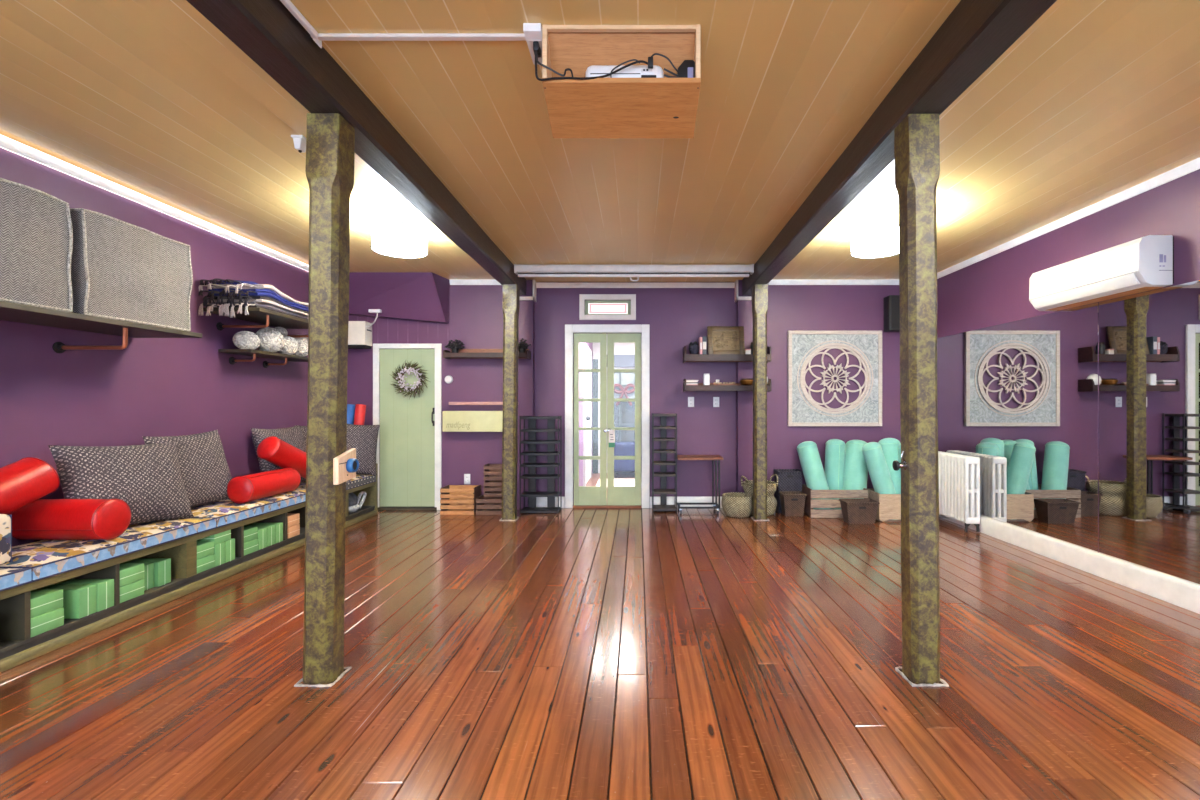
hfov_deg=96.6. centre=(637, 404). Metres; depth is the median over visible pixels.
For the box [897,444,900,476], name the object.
bolster
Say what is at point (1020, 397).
wall mirror
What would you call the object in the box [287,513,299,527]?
block
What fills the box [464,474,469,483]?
wall outlet
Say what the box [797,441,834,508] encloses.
bolster
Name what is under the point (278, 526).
foam block
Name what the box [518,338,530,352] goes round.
plant
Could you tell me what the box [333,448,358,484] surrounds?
wall block
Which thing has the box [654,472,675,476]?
shelf
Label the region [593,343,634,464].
wall
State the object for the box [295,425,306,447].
throw pillow
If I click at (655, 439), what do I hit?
shelf
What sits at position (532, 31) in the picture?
box
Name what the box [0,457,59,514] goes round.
bolster
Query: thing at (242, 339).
bundle
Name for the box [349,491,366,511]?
slipper
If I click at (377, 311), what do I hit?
plate
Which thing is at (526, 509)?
shelf
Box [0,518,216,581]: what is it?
bench cushion
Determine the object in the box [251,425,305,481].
throw pillow
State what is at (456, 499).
wooden crate
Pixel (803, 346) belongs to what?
carved plaque
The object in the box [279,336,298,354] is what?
bundle
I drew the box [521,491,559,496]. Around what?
shelf
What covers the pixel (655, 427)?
shelf
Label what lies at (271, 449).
bolster
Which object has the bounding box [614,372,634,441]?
window
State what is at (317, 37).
conduit
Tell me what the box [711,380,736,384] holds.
tray
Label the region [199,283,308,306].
folded blanket
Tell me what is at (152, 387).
wall
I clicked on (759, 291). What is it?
timber post
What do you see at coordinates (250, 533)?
foam block
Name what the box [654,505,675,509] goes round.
shelf
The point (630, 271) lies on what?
projector screen
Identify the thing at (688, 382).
paper stack
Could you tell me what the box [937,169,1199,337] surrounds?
wall
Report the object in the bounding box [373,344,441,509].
door
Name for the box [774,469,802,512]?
storage bin
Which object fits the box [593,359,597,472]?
trim
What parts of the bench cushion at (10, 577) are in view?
panel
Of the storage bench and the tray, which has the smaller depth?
the storage bench
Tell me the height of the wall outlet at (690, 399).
0.118 m
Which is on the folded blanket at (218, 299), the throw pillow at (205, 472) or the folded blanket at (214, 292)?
the folded blanket at (214, 292)
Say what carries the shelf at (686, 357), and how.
attached to the wall at (677, 318)
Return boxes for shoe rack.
[520,416,561,513]
[652,413,676,511]
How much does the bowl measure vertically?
0.082 m
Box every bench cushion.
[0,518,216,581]
[0,567,32,591]
[190,488,305,527]
[298,481,305,488]
[346,474,375,489]
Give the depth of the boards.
6.12 m
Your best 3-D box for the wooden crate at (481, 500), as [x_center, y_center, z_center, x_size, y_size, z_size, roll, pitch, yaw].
[-1.613,1.116,5.960,0.317,0.180,0.280,0,0,0]
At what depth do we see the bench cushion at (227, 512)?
3.98 m
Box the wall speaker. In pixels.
[884,295,899,331]
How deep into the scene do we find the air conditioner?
3.50 m
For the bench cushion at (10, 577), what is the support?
on the storage bench
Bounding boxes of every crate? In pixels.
[440,485,480,514]
[476,494,501,514]
[484,464,501,496]
[802,484,867,517]
[867,488,900,521]
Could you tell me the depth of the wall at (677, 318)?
6.13 m
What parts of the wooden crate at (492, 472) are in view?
panel, panel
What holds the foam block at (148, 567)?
on the storage bench
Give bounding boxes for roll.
[347,404,354,423]
[354,404,365,424]
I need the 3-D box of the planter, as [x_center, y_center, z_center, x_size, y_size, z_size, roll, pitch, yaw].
[0.630,-0.635,6.023,0.115,0.155,0.122,0,0,0]
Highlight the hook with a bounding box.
[892,451,906,470]
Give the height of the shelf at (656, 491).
0.025 m
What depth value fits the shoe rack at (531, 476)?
6.06 m
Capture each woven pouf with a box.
[0,178,72,311]
[70,208,192,331]
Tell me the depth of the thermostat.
6.11 m
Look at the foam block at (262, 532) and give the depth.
4.09 m
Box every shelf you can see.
[0,301,201,352]
[0,506,374,653]
[203,308,308,336]
[218,349,307,367]
[443,349,530,358]
[521,416,559,417]
[521,429,559,431]
[521,440,559,443]
[521,451,559,455]
[521,463,559,466]
[521,474,559,478]
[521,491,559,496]
[521,507,559,511]
[654,414,675,415]
[654,426,675,428]
[654,438,675,440]
[654,449,675,452]
[654,461,675,464]
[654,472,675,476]
[654,489,675,493]
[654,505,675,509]
[683,346,770,362]
[683,379,770,391]
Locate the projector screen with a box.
[514,264,753,280]
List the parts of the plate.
plate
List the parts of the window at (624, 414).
pane, pane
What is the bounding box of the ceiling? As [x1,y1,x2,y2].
[0,0,1199,281]
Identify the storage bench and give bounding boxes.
[0,463,377,672]
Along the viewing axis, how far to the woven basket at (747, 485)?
5.78 m
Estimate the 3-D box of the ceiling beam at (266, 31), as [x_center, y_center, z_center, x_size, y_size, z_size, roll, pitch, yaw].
[-1.339,-1.342,1.765,0.170,0.182,8.731,0,0,0]
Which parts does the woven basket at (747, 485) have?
handle, handle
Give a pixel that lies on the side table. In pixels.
(716, 506)
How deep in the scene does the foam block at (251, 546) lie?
3.97 m
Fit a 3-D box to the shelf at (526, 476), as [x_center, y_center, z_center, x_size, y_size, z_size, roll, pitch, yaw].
[-1.092,0.810,5.995,0.406,0.029,0.201,0,0,0]
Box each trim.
[449,279,500,284]
[520,279,750,301]
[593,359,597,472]
[614,355,634,366]
[768,279,898,284]
[937,157,1199,278]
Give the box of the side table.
[677,455,722,513]
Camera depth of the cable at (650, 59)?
2.01 m
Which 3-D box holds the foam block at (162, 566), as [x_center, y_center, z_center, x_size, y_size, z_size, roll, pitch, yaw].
[-3.028,1.034,3.284,0.231,0.151,0.090,0,0,0]
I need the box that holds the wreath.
[391,361,429,398]
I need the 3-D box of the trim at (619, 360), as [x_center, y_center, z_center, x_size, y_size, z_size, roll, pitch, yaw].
[0.435,-0.767,9.365,2.111,0.212,0.070,0,0,0]
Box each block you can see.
[31,589,62,617]
[31,607,63,636]
[41,584,95,618]
[58,579,113,611]
[120,563,143,586]
[120,579,144,602]
[123,558,170,586]
[144,563,153,590]
[197,530,230,544]
[197,541,213,558]
[197,554,214,573]
[214,542,224,566]
[225,538,234,562]
[244,525,274,546]
[244,527,257,542]
[244,539,257,555]
[249,523,282,543]
[257,528,266,549]
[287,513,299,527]
[287,524,299,538]
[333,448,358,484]
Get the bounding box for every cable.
[533,41,647,80]
[648,53,678,77]
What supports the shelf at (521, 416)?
attached to the shoe rack at (531, 476)
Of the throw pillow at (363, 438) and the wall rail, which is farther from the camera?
the wall rail
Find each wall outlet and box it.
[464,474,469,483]
[688,397,693,406]
[713,397,718,406]
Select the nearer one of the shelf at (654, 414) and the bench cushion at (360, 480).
the bench cushion at (360, 480)
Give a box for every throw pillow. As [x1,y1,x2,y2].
[48,441,193,524]
[142,430,231,506]
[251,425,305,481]
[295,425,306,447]
[347,424,379,475]
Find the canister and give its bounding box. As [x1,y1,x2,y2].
[703,374,709,384]
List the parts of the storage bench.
panel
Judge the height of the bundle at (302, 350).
0.212 m
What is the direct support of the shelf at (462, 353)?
attached to the wall at (677, 318)
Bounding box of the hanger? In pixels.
[608,428,614,446]
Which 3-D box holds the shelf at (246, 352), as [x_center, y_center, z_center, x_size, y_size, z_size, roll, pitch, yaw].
[-3.255,-0.390,4.775,0.269,0.115,0.950,0,0,0]
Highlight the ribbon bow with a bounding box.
[614,384,634,405]
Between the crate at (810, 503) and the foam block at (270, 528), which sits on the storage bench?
the foam block at (270, 528)
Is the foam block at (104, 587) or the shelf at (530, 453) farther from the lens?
the shelf at (530, 453)
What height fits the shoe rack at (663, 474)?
1.105 m
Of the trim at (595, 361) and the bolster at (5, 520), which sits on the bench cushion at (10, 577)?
the bolster at (5, 520)
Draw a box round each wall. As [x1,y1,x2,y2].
[0,147,308,546]
[347,280,900,509]
[349,272,449,323]
[579,343,592,485]
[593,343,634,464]
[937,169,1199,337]
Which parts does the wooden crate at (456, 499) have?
panel, panel, panel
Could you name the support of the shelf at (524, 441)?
attached to the shoe rack at (531, 476)
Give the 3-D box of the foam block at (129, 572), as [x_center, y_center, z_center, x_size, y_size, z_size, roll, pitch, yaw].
[-2.998,0.973,3.042,0.231,0.090,0.151,0,0,0]
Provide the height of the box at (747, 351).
0.066 m
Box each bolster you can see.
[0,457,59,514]
[0,514,11,564]
[8,499,130,539]
[227,467,300,503]
[257,436,305,478]
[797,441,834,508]
[824,439,844,508]
[841,440,867,498]
[862,442,897,519]
[878,438,900,493]
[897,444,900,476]
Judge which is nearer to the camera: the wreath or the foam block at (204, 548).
the foam block at (204, 548)
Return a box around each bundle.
[233,331,259,348]
[256,327,284,351]
[275,327,287,335]
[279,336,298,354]
[292,337,307,356]
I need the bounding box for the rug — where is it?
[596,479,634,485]
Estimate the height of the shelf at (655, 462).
0.025 m
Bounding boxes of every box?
[348,321,371,348]
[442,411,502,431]
[523,23,541,64]
[542,24,700,137]
[745,349,750,353]
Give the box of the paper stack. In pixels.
[686,380,698,384]
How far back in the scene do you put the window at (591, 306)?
6.22 m
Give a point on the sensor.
(299, 140)
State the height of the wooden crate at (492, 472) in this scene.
0.350 m
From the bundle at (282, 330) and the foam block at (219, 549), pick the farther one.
the bundle at (282, 330)
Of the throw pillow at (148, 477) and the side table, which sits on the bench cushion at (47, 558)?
the throw pillow at (148, 477)
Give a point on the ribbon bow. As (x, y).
(623, 390)
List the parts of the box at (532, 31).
plate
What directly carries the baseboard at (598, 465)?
attached to the wall at (619, 348)
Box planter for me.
[689,341,698,353]
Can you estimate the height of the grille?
0.366 m
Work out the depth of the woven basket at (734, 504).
5.66 m
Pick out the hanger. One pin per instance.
(611, 432)
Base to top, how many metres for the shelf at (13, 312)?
0.178 m
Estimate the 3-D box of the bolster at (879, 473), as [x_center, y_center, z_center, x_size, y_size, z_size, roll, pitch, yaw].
[2.563,0.807,5.603,0.396,0.826,0.197,0,0,9]
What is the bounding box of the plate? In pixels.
[367,309,381,326]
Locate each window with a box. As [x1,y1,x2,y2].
[579,294,635,319]
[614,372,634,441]
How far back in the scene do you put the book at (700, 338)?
5.97 m
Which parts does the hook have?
stem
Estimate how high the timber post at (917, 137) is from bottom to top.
2.462 m
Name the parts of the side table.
rail, rail, post, post, leg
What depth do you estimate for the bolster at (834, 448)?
5.89 m
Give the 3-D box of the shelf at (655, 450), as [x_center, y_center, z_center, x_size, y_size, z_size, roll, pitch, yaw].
[0.300,0.532,6.074,0.248,0.025,0.221,0,0,0]
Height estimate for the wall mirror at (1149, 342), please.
1.779 m
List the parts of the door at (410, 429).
handle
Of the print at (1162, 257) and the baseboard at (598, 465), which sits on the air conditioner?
the print at (1162, 257)
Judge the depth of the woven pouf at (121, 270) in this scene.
3.10 m
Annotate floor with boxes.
[0,473,1199,799]
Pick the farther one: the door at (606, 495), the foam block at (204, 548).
the door at (606, 495)
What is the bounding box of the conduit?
[280,0,525,47]
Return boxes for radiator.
[938,451,979,531]
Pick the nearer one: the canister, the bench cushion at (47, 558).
the bench cushion at (47, 558)
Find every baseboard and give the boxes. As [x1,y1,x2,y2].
[536,497,721,507]
[598,465,634,472]
[939,514,1199,613]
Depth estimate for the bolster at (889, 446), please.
5.65 m
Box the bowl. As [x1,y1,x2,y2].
[740,378,752,384]
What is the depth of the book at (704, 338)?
5.97 m
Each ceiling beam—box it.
[186,0,526,294]
[742,0,1056,294]
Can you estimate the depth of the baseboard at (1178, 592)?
3.73 m
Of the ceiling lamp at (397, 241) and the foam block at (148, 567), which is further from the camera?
the ceiling lamp at (397, 241)
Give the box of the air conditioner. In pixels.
[1029,235,1173,310]
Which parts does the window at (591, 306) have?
stained pane, sash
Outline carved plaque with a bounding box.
[788,331,881,425]
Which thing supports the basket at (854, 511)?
on the floor
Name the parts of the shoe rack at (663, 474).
leg, leg, leg, leg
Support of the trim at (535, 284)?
attached to the wall at (677, 318)
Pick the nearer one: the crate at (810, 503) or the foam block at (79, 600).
the foam block at (79, 600)
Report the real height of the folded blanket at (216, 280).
0.103 m
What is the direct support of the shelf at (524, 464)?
attached to the shoe rack at (531, 476)
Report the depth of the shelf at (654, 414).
5.96 m
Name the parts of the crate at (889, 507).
panel, panel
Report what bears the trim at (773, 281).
attached to the wall at (677, 318)
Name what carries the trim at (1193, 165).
attached to the wall at (993, 290)
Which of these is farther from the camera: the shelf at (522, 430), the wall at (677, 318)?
the wall at (677, 318)
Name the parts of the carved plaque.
ring moulding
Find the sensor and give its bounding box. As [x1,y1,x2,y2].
[291,135,305,152]
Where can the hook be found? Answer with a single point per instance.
(896, 465)
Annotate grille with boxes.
[891,296,899,328]
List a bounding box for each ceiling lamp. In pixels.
[371,215,427,258]
[851,215,898,258]
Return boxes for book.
[699,337,701,353]
[702,336,706,353]
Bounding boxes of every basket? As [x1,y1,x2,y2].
[721,492,752,517]
[741,474,777,515]
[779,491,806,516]
[839,499,879,523]
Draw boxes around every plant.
[445,340,464,352]
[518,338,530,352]
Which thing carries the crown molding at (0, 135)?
attached to the wall at (152, 387)
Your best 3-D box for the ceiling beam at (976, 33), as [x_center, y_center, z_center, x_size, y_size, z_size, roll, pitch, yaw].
[1.229,-1.342,1.765,0.172,0.183,8.733,0,0,1]
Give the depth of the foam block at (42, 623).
2.60 m
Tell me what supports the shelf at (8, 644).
attached to the storage bench
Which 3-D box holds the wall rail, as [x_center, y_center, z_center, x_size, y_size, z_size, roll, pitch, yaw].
[-1.753,-0.013,6.085,0.786,0.034,0.090,0,0,0]
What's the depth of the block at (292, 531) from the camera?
4.46 m
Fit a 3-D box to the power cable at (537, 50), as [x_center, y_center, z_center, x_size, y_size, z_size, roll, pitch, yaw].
[-0.182,-1.305,2.049,0.449,0.188,0.119,0,0,0]
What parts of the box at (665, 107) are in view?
rail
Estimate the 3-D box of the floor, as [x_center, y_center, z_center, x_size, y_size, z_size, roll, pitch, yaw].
[-0.041,1.257,2.814,6.898,0.100,14.773,0,0,0]
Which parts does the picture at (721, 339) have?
relief panel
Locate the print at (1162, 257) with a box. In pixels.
[1159,254,1165,266]
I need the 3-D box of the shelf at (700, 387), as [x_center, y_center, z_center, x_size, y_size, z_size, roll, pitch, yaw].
[1.000,-0.215,6.024,0.967,0.138,0.203,0,0,0]
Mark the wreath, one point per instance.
(399, 378)
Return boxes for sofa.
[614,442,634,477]
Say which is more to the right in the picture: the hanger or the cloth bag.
the hanger
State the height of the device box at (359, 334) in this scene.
0.292 m
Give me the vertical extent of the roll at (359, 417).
0.748 m
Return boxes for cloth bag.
[349,492,357,506]
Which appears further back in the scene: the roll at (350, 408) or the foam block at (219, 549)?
the roll at (350, 408)
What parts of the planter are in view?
pot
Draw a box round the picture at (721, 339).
[707,326,744,353]
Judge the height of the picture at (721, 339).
0.332 m
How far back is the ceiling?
2.69 m
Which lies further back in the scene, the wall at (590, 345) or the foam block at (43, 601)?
the wall at (590, 345)
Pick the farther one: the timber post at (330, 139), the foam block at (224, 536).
the foam block at (224, 536)
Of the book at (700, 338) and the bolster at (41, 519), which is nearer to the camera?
the bolster at (41, 519)
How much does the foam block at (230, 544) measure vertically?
0.151 m
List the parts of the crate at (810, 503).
panel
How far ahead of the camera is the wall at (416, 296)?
5.92 m
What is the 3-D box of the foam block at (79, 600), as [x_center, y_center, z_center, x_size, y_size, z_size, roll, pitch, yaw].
[-3.002,1.034,2.800,0.231,0.151,0.090,0,0,0]
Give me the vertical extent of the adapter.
0.122 m
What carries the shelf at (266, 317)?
attached to the wall at (152, 387)
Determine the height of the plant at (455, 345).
0.157 m
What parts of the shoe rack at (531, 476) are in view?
leg, leg, leg, leg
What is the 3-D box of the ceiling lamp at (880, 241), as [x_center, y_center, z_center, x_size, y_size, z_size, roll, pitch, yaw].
[1.850,-1.300,4.100,0.401,0.267,0.401,0,0,0]
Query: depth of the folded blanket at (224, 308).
4.14 m
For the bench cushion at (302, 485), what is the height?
0.100 m
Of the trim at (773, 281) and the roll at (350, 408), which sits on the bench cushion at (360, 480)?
the roll at (350, 408)
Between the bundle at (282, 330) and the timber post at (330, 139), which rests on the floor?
the timber post at (330, 139)
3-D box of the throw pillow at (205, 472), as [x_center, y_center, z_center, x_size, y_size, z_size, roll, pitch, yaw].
[-3.227,0.472,3.870,0.248,0.554,0.578,0,0,8]
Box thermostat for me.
[445,375,452,382]
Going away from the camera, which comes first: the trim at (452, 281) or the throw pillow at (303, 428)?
the throw pillow at (303, 428)
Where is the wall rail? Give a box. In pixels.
[449,402,518,404]
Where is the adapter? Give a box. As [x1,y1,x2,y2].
[677,60,694,77]
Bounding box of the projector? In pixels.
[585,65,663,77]
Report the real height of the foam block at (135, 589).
0.090 m
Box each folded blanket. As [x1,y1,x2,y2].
[198,288,308,311]
[198,302,308,319]
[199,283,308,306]
[200,278,257,285]
[203,296,308,316]
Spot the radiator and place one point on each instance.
(959, 475)
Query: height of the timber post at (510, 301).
2.462 m
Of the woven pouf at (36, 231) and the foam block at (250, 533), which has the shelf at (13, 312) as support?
the woven pouf at (36, 231)
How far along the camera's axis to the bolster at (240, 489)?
4.15 m
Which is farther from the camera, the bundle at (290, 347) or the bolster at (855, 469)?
the bolster at (855, 469)
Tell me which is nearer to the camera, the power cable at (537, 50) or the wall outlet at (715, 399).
the power cable at (537, 50)
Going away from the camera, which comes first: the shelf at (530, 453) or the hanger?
the shelf at (530, 453)
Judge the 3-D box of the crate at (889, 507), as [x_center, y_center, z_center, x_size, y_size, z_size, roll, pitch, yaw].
[2.728,1.061,5.665,0.505,0.290,0.390,0,0,0]
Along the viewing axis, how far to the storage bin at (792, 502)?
5.73 m
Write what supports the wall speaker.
attached to the wall at (677, 318)
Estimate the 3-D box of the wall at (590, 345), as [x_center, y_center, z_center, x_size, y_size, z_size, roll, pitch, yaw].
[-0.875,-0.043,7.880,0.150,2.500,3.040,0,0,0]
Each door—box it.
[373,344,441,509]
[565,324,649,507]
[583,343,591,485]
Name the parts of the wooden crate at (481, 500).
panel, panel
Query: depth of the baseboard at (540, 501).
6.22 m
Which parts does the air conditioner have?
plate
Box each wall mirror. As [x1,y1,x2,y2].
[937,302,1098,552]
[1099,280,1199,585]
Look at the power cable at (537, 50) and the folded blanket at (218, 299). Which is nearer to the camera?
the power cable at (537, 50)
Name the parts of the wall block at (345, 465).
round knob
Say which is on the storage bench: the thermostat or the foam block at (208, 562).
the foam block at (208, 562)
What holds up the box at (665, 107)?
attached to the ceiling
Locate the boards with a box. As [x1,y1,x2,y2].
[349,309,449,343]
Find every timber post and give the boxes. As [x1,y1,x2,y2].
[294,113,354,686]
[499,284,519,520]
[751,284,769,520]
[894,114,948,686]
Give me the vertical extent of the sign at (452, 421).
0.234 m

